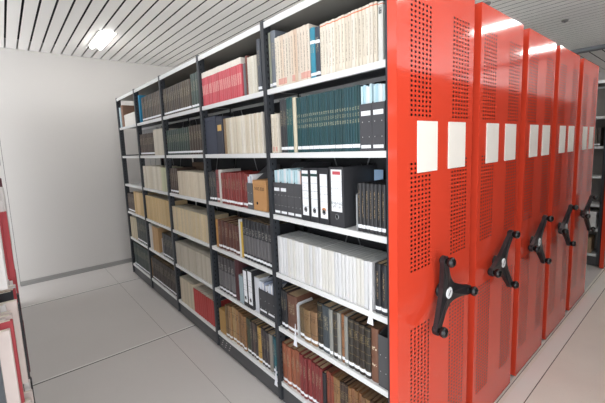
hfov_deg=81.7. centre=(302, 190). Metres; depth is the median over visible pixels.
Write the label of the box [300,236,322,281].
journal
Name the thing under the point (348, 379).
volume
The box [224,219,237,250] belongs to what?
volume
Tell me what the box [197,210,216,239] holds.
journal
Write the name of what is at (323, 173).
ring binder
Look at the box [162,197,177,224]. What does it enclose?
journal
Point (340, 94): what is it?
volume
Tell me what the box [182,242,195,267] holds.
journal
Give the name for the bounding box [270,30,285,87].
volume
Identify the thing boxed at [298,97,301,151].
volume
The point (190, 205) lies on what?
journal
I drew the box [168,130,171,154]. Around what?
volume
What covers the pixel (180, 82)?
volume
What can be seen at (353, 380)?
volume
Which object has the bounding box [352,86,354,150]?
volume
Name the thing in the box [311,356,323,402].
volume
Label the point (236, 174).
volume
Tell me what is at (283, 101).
volume
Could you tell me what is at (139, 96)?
folder
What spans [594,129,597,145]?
volume
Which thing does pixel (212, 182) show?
volume
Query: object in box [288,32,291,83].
journal
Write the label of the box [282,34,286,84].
journal
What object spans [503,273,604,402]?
trim
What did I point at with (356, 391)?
volume
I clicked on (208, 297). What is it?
journal
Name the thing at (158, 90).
volume
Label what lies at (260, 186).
box
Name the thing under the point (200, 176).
journal
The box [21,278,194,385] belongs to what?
rail
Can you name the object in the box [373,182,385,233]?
volume
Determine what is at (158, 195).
journal
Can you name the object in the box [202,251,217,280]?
journal
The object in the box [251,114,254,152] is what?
journal
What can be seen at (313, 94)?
volume
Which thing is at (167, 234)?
volume
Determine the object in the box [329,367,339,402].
volume
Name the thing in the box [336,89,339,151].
volume
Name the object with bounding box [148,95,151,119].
volume
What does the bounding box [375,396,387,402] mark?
volume
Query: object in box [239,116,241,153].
journal
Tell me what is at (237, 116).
journal
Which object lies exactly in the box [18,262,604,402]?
floor
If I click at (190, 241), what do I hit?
journal
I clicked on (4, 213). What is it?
book
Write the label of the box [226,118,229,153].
journal
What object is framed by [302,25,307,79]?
journal
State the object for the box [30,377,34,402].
book
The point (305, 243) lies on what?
journal
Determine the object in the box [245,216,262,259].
volume
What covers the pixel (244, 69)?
bookend
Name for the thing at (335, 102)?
volume
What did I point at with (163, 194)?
journal
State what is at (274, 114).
journal
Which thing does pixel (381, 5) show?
journal
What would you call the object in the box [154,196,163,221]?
journal
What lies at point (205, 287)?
journal
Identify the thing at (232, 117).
journal
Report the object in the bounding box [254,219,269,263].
volume
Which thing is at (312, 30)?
volume
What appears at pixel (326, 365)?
volume
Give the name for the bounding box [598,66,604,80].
wall
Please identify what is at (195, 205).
journal
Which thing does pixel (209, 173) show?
volume
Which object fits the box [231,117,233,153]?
journal
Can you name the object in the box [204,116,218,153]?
box
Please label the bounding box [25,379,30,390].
booklet
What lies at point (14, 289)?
book
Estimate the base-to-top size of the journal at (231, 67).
0.244 m
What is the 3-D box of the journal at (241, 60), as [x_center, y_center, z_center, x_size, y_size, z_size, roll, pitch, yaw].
[-0.331,-0.732,2.282,0.175,0.243,0.026,-8,9,-40]
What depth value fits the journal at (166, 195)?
3.85 m
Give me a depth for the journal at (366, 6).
1.45 m
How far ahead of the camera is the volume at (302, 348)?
2.11 m
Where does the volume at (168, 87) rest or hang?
on the shelving at (426, 70)
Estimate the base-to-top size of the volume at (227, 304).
0.264 m
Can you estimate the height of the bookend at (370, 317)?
0.182 m
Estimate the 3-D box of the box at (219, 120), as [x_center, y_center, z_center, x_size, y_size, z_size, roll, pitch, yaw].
[-0.519,-0.410,2.581,0.201,0.266,0.094,-8,9,-40]
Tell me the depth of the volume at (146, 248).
4.29 m
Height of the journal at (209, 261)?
0.226 m
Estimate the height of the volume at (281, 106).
0.294 m
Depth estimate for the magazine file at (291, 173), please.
1.97 m
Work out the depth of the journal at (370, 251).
1.67 m
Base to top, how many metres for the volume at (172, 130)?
0.229 m
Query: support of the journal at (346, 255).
on the shelving at (426, 70)
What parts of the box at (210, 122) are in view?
lid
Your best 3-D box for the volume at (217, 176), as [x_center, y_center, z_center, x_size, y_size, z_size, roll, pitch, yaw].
[-0.572,-0.046,2.708,0.191,0.245,0.051,-8,9,-40]
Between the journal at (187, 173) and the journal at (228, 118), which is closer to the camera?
the journal at (228, 118)
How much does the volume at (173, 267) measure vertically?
0.270 m
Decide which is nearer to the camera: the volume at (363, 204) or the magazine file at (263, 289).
the volume at (363, 204)
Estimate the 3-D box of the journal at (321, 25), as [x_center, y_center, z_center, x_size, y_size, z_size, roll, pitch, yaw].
[0.156,-0.676,1.717,0.175,0.236,0.018,-8,9,-40]
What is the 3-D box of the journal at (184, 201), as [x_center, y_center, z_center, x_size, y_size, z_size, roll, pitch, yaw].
[-1.244,0.229,3.526,0.175,0.270,0.041,-8,9,-40]
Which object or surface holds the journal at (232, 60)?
on the shelving at (426, 70)
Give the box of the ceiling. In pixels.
[0,0,604,71]
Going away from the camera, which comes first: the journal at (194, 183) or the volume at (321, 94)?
the volume at (321, 94)
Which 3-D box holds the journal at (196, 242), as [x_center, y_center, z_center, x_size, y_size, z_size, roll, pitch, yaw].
[-1.046,0.618,3.359,0.175,0.226,0.039,-8,9,-40]
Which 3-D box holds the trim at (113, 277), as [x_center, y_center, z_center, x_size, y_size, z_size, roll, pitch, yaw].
[-1.300,1.291,3.248,0.002,0.001,4.830,-8,9,-40]
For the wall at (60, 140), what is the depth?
4.71 m
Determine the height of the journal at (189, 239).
0.226 m
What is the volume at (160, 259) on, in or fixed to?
on the shelving at (426, 70)
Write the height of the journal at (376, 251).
0.229 m
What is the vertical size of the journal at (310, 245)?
0.228 m
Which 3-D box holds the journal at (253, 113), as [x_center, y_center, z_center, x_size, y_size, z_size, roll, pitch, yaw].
[-0.230,-0.366,2.227,0.175,0.245,0.016,-8,9,-40]
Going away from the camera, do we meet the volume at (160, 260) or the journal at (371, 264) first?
the journal at (371, 264)
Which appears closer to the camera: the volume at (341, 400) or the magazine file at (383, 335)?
the magazine file at (383, 335)
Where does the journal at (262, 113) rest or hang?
on the shelving at (426, 70)
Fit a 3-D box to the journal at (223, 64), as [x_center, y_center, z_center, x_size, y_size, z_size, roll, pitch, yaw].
[-0.472,-0.747,2.448,0.175,0.242,0.026,-8,9,-40]
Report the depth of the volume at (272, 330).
2.34 m
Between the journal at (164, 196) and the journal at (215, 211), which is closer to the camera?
the journal at (215, 211)
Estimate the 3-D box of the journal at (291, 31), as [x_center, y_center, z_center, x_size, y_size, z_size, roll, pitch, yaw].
[0.013,-0.706,1.878,0.175,0.265,0.022,-8,9,-40]
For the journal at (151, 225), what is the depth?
4.01 m
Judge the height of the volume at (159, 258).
0.270 m
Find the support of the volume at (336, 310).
on the shelving at (426, 70)
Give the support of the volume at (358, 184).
on the shelving at (426, 70)
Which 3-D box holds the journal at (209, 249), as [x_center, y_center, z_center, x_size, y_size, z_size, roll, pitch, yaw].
[-0.835,0.640,3.114,0.175,0.227,0.039,-8,9,-40]
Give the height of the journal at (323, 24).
0.236 m
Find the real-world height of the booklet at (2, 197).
0.290 m
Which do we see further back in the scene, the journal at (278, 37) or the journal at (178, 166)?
the journal at (178, 166)
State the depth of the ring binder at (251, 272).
2.41 m
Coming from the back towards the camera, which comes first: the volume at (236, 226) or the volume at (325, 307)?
the volume at (236, 226)
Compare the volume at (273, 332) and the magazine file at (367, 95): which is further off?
the volume at (273, 332)
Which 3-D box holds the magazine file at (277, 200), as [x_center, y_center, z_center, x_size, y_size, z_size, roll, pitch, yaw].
[-0.062,-0.021,2.131,0.236,0.300,0.062,-8,9,-40]
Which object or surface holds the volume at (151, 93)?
on the shelving at (426, 70)
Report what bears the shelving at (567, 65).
on the floor
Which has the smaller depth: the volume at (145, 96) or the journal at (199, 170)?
the journal at (199, 170)
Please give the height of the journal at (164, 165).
0.246 m
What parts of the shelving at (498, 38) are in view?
panel, knob, panel, knob, knob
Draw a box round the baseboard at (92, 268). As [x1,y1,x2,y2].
[21,258,131,286]
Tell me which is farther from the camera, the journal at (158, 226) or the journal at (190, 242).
the journal at (158, 226)
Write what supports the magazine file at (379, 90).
on the shelving at (426, 70)
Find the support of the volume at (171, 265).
on the shelving at (426, 70)
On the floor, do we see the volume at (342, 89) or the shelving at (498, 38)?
the shelving at (498, 38)
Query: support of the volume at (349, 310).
on the shelving at (426, 70)
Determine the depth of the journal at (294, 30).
1.80 m
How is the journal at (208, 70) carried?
on the shelving at (426, 70)
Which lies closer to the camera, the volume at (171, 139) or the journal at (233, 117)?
the journal at (233, 117)
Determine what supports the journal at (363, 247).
on the shelving at (426, 70)
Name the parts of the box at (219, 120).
lid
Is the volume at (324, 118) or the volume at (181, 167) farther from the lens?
the volume at (181, 167)
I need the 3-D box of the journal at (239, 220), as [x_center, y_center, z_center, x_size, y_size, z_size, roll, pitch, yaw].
[-0.375,0.323,2.518,0.175,0.268,0.027,-8,9,-40]
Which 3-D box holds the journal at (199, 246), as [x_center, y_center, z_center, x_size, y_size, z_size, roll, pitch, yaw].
[-0.940,0.629,3.237,0.175,0.226,0.039,-8,9,-40]
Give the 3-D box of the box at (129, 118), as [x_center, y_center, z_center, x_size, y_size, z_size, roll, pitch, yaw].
[-1.994,-0.863,4.248,0.201,0.140,0.443,-8,9,-40]
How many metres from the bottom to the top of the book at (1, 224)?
0.220 m
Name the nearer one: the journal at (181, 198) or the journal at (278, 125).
the journal at (278, 125)
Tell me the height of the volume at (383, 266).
0.228 m
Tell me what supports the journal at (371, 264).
on the shelving at (426, 70)
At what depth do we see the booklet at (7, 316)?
1.09 m
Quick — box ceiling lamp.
[87,25,117,49]
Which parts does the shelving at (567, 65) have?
knob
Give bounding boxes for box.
[124,112,135,125]
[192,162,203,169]
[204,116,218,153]
[216,116,236,153]
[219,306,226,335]
[252,178,268,211]
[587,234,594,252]
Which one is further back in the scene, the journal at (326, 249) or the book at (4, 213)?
the journal at (326, 249)
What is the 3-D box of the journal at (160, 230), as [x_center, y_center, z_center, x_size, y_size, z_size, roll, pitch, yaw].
[-1.536,0.539,3.925,0.175,0.279,0.036,-8,9,-40]
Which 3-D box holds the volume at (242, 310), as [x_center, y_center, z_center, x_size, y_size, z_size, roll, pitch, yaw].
[-0.401,1.030,2.687,0.191,0.273,0.037,-8,9,-40]
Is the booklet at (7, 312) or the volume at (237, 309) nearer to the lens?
the booklet at (7, 312)
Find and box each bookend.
[243,63,246,94]
[274,370,277,386]
[293,297,312,346]
[356,193,357,229]
[367,285,375,324]
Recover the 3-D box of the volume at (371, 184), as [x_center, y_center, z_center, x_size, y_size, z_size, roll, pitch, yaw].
[0.372,0.069,1.600,0.191,0.221,0.021,-8,9,-40]
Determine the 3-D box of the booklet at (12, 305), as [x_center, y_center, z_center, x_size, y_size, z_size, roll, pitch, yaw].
[-1.008,0.513,1.110,0.190,0.290,0.017,-8,9,-40]
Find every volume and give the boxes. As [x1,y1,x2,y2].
[141,98,143,121]
[142,97,145,121]
[145,96,148,120]
[145,248,148,273]
[147,95,149,119]
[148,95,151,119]
[149,94,152,118]
[150,133,153,154]
[151,93,154,118]
[152,133,154,154]
[153,93,155,118]
[153,255,157,279]
[154,92,157,117]
[154,256,159,279]
[155,257,160,281]
[156,91,159,117]
[156,258,162,282]
[157,90,160,116]
[158,259,164,283]
[159,260,165,283]
[160,261,165,285]
[162,231,170,255]
[162,261,167,286]
[163,89,165,115]
[163,232,170,256]
[163,262,169,287]
[164,89,167,115]
[164,263,170,288]
[165,233,170,257]
[166,88,169,114]
[166,131,169,154]
[166,234,170,258]
[166,264,172,289]
[167,235,170,259]
[167,265,173,290]
[168,87,171,114]
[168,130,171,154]
[169,87,172,113]
[169,167,178,192]
[169,234,178,259]
[169,266,173,292]
[170,130,173,154]
[170,235,180,260]
[170,267,173,293]
[171,86,174,113]
[171,167,180,192]
[172,130,175,154]
[172,269,174,294]
[173,85,176,112]
[173,167,185,193]
[174,129,177,154]
[175,84,178,112]
[175,167,195,193]
[176,129,178,154]
[177,83,180,111]
[177,128,181,154]
[179,82,182,111]
[180,128,183,154]
[181,82,184,110]
[182,128,185,154]
[183,81,186,110]
[184,127,187,154]
[185,80,188,109]
[186,127,189,154]
[187,79,191,109]
[188,126,192,154]
[190,74,194,108]
[191,126,195,154]
[192,73,196,107]
[193,125,197,153]
[195,72,198,107]
[196,125,200,153]
[199,124,202,153]
[208,172,211,200]
[210,171,215,200]
[213,172,217,201]
[215,168,234,201]
[217,216,238,248]
[218,253,224,290]
[221,173,224,203]
[221,216,245,249]
[221,255,226,291]
[223,172,227,203]
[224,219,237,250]
[224,256,231,294]
[225,173,229,203]
[225,302,233,337]
[227,258,233,296]
[228,170,252,204]
[228,221,237,252]
[228,303,235,339]
[230,259,236,298]
[231,171,249,204]
[232,223,237,253]
[232,304,238,341]
[233,173,236,205]
[234,259,249,300]
[235,173,239,206]
[235,225,239,255]
[235,306,242,344]
[238,171,253,206]
[238,309,246,346]
[241,311,249,347]
[242,171,259,206]
[242,216,260,258]
[242,313,252,351]
[244,173,257,207]
[245,55,249,94]
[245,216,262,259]
[246,315,257,353]
[248,217,267,260]
[250,318,259,355]
[251,218,269,262]
[252,319,260,357]
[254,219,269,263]
[254,320,264,359]
[256,39,285,92]
[257,322,267,362]
[258,220,269,264]
[261,220,280,266]
[261,324,270,364]
[263,326,273,366]
[264,221,285,267]
[266,328,274,368]
[268,32,272,88]
[268,222,294,268]
[269,331,274,371]
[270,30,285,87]
[272,334,275,372]
[274,335,287,375]
[279,99,284,152]
[281,284,296,326]
[282,100,287,152]
[282,338,293,382]
[283,286,300,328]
[286,98,290,152]
[286,341,298,386]
[287,288,320,334]
[289,97,293,152]
[291,343,302,389]
[295,346,307,392]
[296,98,299,151]
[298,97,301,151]
[299,296,324,338]
[299,349,311,395]
[300,97,303,151]
[302,97,305,151]
[303,302,316,342]
[303,351,313,398]
[304,96,307,151]
[306,96,309,151]
[307,353,318,401]
[308,95,311,151]
[310,27,315,77]
[310,95,313,151]
[310,307,318,346]
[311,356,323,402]
[312,94,315,151]
[314,94,317,151]
[315,26,320,76]
[315,359,326,402]
[316,93,319,151]
[317,298,330,349]
[318,93,321,151]
[318,361,333,402]
[320,93,323,151]
[322,301,337,353]
[322,365,333,402]
[323,92,325,151]
[325,92,328,151]
[326,365,336,402]
[327,91,330,151]
[329,91,332,151]
[329,304,342,356]
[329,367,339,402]
[331,90,335,151]
[331,369,341,402]
[333,306,345,358]
[333,370,345,402]
[334,90,337,151]
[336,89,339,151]
[336,373,349,402]
[337,307,349,360]
[339,89,342,151]
[340,375,350,402]
[341,88,344,151]
[341,309,353,362]
[342,376,353,402]
[343,88,346,150]
[344,310,357,365]
[345,378,357,402]
[346,87,349,150]
[348,312,363,368]
[348,380,359,402]
[349,87,352,150]
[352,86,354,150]
[352,381,362,402]
[353,315,367,371]
[354,85,357,150]
[354,383,366,402]
[357,85,362,150]
[357,179,382,230]
[359,318,375,375]
[359,386,370,402]
[361,179,385,231]
[361,388,374,402]
[365,180,385,232]
[365,320,378,378]
[366,391,378,402]
[369,181,385,233]
[370,393,382,402]
[371,321,386,382]
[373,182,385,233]
[375,258,386,313]
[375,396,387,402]
[377,183,385,234]
[381,262,386,315]
[382,184,386,235]
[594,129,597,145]
[596,128,603,145]
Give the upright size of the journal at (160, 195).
0.271 m
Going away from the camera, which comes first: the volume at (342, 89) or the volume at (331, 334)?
the volume at (342, 89)
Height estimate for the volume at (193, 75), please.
0.270 m
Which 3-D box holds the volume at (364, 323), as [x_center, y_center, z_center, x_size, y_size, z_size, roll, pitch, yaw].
[0.359,0.752,1.744,0.206,0.255,0.034,-8,9,-40]
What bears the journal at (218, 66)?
on the shelving at (426, 70)
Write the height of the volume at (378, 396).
0.258 m
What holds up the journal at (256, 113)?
on the shelving at (426, 70)
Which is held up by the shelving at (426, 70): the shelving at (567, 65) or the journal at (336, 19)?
the journal at (336, 19)
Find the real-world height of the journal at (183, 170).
0.217 m
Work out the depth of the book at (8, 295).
1.22 m
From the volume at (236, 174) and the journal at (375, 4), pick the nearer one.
the journal at (375, 4)
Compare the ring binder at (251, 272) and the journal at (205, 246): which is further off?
the journal at (205, 246)
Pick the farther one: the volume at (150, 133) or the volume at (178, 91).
the volume at (150, 133)
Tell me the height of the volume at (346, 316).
0.260 m
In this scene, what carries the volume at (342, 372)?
on the shelving at (426, 70)
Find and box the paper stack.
[590,209,598,214]
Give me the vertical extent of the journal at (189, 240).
0.226 m
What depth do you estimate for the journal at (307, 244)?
1.92 m
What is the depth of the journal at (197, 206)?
3.23 m
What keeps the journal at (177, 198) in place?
on the shelving at (426, 70)
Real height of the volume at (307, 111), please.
0.285 m
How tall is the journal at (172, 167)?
0.240 m
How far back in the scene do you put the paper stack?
4.39 m
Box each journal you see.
[121,105,134,126]
[143,165,154,187]
[145,165,156,187]
[145,194,154,218]
[147,194,162,218]
[149,194,163,219]
[149,223,152,247]
[150,165,164,188]
[150,195,159,219]
[150,224,154,248]
[151,195,165,220]
[152,195,167,220]
[152,225,156,249]
[153,130,156,154]
[153,166,155,189]
[154,129,157,154]
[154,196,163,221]
[155,166,159,189]
[155,196,167,221]
[155,226,159,251]
[156,129,159,154]
[156,197,164,222]
[156,227,168,252]
[157,129,160,154]
[157,197,167,223]
[158,166,163,190]
[159,129,161,154]
[159,166,176,190]
[159,198,163,223]
[160,128,178,154]
[160,197,175,224]
[161,168,163,190]
[162,166,180,191]
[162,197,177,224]
[163,198,176,225]
[164,167,176,191]
[164,198,180,225]
[166,198,181,226]
[167,199,181,227]
[172,204,187,229]
[174,204,191,229]
[175,199,187,205]
[175,204,192,230]
[175,239,188,263]
[177,170,184,194]
[177,205,194,230]
[177,239,189,264]
[178,240,191,265]
[179,170,189,194]
[179,205,195,231]
[180,206,196,232]
[180,241,194,266]
[180,274,188,300]
[181,170,193,194]
[181,275,189,302]
[182,206,200,233]
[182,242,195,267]
[183,170,198,195]
[183,242,196,268]
[183,276,191,303]
[184,207,198,233]
[185,170,200,195]
[185,207,204,234]
[185,243,198,269]
[185,277,193,304]
[186,170,203,196]
[186,278,195,306]
[187,208,202,235]
[187,244,201,270]
[188,245,203,271]
[188,279,197,307]
[189,171,193,196]
[189,208,206,236]
[190,246,204,272]
[190,281,198,308]
[191,171,198,196]
[191,209,206,236]
[191,281,203,310]
[192,171,203,197]
[192,246,205,274]
[193,210,204,237]
[193,284,205,311]
[194,247,208,275]
[195,172,198,197]
[195,210,206,238]
[195,285,207,313]
[196,248,209,276]
[197,172,200,198]
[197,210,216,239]
[197,287,209,314]
[198,249,209,277]
[199,172,202,198]
[199,211,216,240]
[199,288,211,316]
[200,251,209,278]
[201,73,204,105]
[201,172,205,199]
[201,211,220,241]
[201,289,212,317]
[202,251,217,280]
[203,72,206,105]
[203,212,221,242]
[203,291,212,318]
[204,72,207,104]
[204,252,219,281]
[205,212,224,242]
[205,293,212,321]
[206,71,209,104]
[206,253,220,282]
[207,213,228,238]
[207,295,212,322]
[208,70,211,103]
[208,257,211,283]
[209,70,213,103]
[209,294,222,324]
[211,69,214,102]
[211,296,223,326]
[213,68,216,102]
[213,299,231,317]
[215,67,218,102]
[215,215,235,246]
[216,66,220,101]
[218,66,221,101]
[218,168,240,202]
[220,65,223,100]
[222,64,225,100]
[223,119,227,153]
[224,63,227,99]
[226,63,229,99]
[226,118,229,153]
[228,62,231,98]
[228,118,231,153]
[230,61,233,98]
[230,118,232,153]
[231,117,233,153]
[232,60,235,97]
[232,117,235,153]
[233,117,236,153]
[234,59,237,97]
[235,117,237,153]
[236,58,240,96]
[236,117,239,153]
[237,116,240,153]
[238,57,244,95]
[238,215,258,256]
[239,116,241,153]
[239,273,243,302]
[240,116,243,153]
[240,221,243,257]
[241,115,244,153]
[243,115,245,152]
[244,115,247,152]
[246,115,248,152]
[247,57,250,93]
[247,114,250,152]
[249,56,252,93]
[249,114,251,152]
[250,114,253,152]
[251,56,254,92]
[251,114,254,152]
[253,113,256,152]
[254,55,258,92]
[254,273,270,311]
[255,113,258,152]
[256,113,259,152]
[258,113,261,152]
[260,112,262,152]
[261,112,279,152]
[271,114,272,152]
[272,114,274,152]
[273,114,275,152]
[274,38,278,86]
[274,114,277,152]
[276,114,281,152]
[277,36,281,86]
[277,231,299,272]
[279,35,283,85]
[279,231,301,273]
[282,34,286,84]
[282,232,304,274]
[285,33,289,84]
[285,232,307,275]
[287,233,310,276]
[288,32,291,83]
[289,233,312,277]
[290,30,294,82]
[292,97,298,151]
[292,234,314,278]
[293,29,297,81]
[295,235,318,279]
[296,28,300,81]
[297,236,320,280]
[299,26,303,80]
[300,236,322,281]
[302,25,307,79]
[303,237,327,282]
[306,24,316,78]
[306,238,329,284]
[309,238,331,285]
[312,239,335,286]
[315,240,339,287]
[318,241,342,289]
[320,24,323,75]
[321,241,345,290]
[322,23,326,74]
[324,242,348,291]
[325,21,329,73]
[327,243,350,293]
[328,20,332,72]
[330,244,355,294]
[331,19,335,72]
[334,244,358,296]
[335,18,338,71]
[338,16,341,70]
[338,245,362,297]
[341,15,345,69]
[341,246,366,298]
[344,14,348,68]
[345,247,369,300]
[347,12,351,67]
[348,248,372,301]
[351,10,354,67]
[352,249,376,303]
[354,9,358,66]
[356,250,381,305]
[358,7,362,65]
[360,251,384,306]
[362,6,365,64]
[364,252,386,308]
[365,4,369,63]
[368,254,386,309]
[369,2,373,62]
[373,1,377,61]
[378,1,384,60]
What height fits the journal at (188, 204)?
0.230 m
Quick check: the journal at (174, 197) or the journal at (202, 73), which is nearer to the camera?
the journal at (202, 73)
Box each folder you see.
[138,95,145,122]
[374,170,382,179]
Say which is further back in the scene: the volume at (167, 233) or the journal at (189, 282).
the volume at (167, 233)
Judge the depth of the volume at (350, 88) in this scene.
1.57 m
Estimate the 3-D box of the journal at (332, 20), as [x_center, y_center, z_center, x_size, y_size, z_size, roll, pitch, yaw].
[0.206,-0.670,1.657,0.175,0.236,0.018,-8,9,-40]
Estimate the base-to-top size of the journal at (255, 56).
0.220 m
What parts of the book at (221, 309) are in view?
lid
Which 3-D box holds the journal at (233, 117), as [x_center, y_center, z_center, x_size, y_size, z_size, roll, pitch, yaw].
[-0.389,-0.383,2.411,0.175,0.245,0.016,-8,9,-40]
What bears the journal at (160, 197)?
on the shelving at (426, 70)
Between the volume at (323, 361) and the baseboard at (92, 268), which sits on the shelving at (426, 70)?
the volume at (323, 361)
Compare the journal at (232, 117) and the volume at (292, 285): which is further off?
the journal at (232, 117)
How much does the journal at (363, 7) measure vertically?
0.236 m
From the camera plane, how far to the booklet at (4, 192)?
1.56 m
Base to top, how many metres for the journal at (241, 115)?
0.245 m
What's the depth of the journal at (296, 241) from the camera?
1.99 m
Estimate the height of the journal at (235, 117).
0.244 m
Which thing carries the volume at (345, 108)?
on the shelving at (426, 70)
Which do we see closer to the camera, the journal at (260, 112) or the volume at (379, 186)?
the volume at (379, 186)
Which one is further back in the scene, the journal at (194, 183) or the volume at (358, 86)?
the journal at (194, 183)
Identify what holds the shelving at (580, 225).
on the floor
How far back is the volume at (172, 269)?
3.62 m
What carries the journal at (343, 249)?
on the shelving at (426, 70)
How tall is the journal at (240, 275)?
0.203 m
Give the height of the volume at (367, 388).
0.260 m
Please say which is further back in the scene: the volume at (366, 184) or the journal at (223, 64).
the journal at (223, 64)
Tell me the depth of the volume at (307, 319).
1.98 m
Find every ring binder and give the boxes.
[242,266,252,306]
[247,267,266,309]
[301,165,332,220]
[309,165,341,222]
[318,167,329,224]
[329,164,375,227]
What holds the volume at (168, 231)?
on the shelving at (426, 70)
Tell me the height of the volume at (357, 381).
0.257 m
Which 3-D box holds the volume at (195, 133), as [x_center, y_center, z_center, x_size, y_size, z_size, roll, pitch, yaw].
[-0.800,-0.424,2.904,0.191,0.236,0.049,-8,9,-40]
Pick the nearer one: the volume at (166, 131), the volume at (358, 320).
the volume at (358, 320)
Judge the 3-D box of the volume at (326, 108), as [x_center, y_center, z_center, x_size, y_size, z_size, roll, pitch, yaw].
[0.187,-0.342,1.749,0.191,0.285,0.014,-8,9,-40]
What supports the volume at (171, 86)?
on the shelving at (426, 70)
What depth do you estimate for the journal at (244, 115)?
2.25 m
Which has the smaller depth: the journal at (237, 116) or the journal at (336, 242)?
the journal at (336, 242)
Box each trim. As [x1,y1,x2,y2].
[0,143,20,284]
[113,277,230,402]
[497,269,604,402]
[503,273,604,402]
[570,44,604,53]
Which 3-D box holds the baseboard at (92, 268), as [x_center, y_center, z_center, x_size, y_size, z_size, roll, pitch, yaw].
[0.070,0.667,7.589,9.690,0.055,0.035,-8,9,-40]
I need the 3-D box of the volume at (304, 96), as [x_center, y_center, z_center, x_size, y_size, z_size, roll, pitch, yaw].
[0.087,-0.352,1.865,0.191,0.285,0.014,-8,9,-40]
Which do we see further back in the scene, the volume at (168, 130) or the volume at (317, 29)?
the volume at (168, 130)
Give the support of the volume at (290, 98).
on the shelving at (426, 70)
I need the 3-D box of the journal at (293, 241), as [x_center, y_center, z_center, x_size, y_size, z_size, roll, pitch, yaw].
[0.015,0.386,2.062,0.175,0.228,0.023,-8,9,-40]
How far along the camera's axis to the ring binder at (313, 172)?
1.80 m
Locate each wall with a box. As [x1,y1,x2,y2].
[0,38,195,286]
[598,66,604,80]
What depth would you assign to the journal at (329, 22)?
1.61 m
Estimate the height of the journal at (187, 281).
0.250 m
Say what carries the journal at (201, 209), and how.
on the shelving at (426, 70)
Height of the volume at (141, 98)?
0.254 m
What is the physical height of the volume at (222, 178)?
0.227 m
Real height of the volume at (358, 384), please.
0.263 m
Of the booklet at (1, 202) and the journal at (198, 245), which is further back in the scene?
the journal at (198, 245)
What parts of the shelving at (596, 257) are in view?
kick plate, panel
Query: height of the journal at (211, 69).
0.243 m
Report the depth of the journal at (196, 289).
3.20 m
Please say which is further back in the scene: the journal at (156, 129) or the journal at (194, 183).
the journal at (156, 129)
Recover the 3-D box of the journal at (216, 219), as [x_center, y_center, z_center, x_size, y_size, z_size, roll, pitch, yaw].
[-0.602,0.320,2.792,0.175,0.223,0.040,-8,9,-40]
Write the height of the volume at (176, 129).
0.231 m
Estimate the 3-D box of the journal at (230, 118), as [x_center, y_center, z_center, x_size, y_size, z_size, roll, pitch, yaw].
[-0.423,-0.386,2.450,0.175,0.244,0.016,-8,9,-40]
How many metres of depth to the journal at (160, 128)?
3.42 m
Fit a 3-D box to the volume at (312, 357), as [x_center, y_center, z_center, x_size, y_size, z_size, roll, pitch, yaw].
[0.116,1.089,2.097,0.206,0.263,0.032,-8,9,-40]
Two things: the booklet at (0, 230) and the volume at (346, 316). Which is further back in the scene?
the volume at (346, 316)
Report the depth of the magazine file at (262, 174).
2.29 m
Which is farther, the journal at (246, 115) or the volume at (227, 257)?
the volume at (227, 257)
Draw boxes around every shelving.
[0,362,6,402]
[115,0,477,402]
[189,2,523,402]
[510,28,555,375]
[542,45,579,338]
[565,58,598,310]
[586,80,604,268]
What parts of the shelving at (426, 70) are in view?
kick plate, panel, panel, knob, knob, knob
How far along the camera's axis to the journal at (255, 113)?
2.15 m
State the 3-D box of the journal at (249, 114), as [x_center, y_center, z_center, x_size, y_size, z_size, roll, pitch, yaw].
[-0.265,-0.369,2.266,0.175,0.245,0.016,-8,9,-40]
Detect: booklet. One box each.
[0,187,13,259]
[0,200,3,211]
[0,230,7,281]
[0,235,7,289]
[0,299,28,383]
[0,304,6,312]
[0,313,23,391]
[0,328,20,402]
[1,310,10,315]
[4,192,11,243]
[24,389,33,402]
[24,397,31,402]
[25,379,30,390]
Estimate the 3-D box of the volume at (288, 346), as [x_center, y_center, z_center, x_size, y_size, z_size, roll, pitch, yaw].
[-0.012,1.078,2.236,0.206,0.259,0.041,-8,9,-40]
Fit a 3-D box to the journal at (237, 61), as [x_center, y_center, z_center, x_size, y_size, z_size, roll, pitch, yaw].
[-0.348,-0.734,2.303,0.175,0.243,0.026,-8,9,-40]
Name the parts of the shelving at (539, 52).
knob, knob, knob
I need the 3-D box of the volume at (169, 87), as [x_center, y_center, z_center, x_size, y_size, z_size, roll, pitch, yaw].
[-1.110,-0.819,3.201,0.191,0.245,0.043,-8,9,-40]
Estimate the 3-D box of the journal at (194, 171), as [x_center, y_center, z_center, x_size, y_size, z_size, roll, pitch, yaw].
[-0.876,-0.062,3.042,0.175,0.218,0.042,-8,9,-40]
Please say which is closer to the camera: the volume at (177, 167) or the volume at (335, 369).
the volume at (335, 369)
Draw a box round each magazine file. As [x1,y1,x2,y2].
[247,164,279,209]
[259,275,272,317]
[267,279,291,321]
[273,162,301,214]
[280,162,308,215]
[287,162,315,217]
[294,162,330,218]
[360,83,373,150]
[372,83,385,150]
[378,325,387,389]
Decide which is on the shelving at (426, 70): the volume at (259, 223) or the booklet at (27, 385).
the volume at (259, 223)
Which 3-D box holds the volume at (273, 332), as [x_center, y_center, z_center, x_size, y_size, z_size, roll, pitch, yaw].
[-0.141,1.064,2.376,0.190,0.262,0.031,-8,9,-40]
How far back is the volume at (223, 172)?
2.55 m
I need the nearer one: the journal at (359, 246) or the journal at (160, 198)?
the journal at (359, 246)
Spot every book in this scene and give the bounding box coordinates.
[0,212,9,278]
[0,288,17,302]
[0,290,13,302]
[0,319,24,402]
[1,211,15,277]
[9,269,24,332]
[16,293,25,342]
[17,302,30,378]
[23,321,30,370]
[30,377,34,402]
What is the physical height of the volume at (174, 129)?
0.230 m
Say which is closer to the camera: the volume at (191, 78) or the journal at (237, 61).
the journal at (237, 61)
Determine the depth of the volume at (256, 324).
2.45 m
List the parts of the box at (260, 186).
lid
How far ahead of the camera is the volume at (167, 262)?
3.82 m
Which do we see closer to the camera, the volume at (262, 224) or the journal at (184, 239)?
the volume at (262, 224)
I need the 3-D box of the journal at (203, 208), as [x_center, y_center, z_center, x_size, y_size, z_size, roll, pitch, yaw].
[-0.928,0.283,3.162,0.175,0.230,0.039,-8,9,-40]

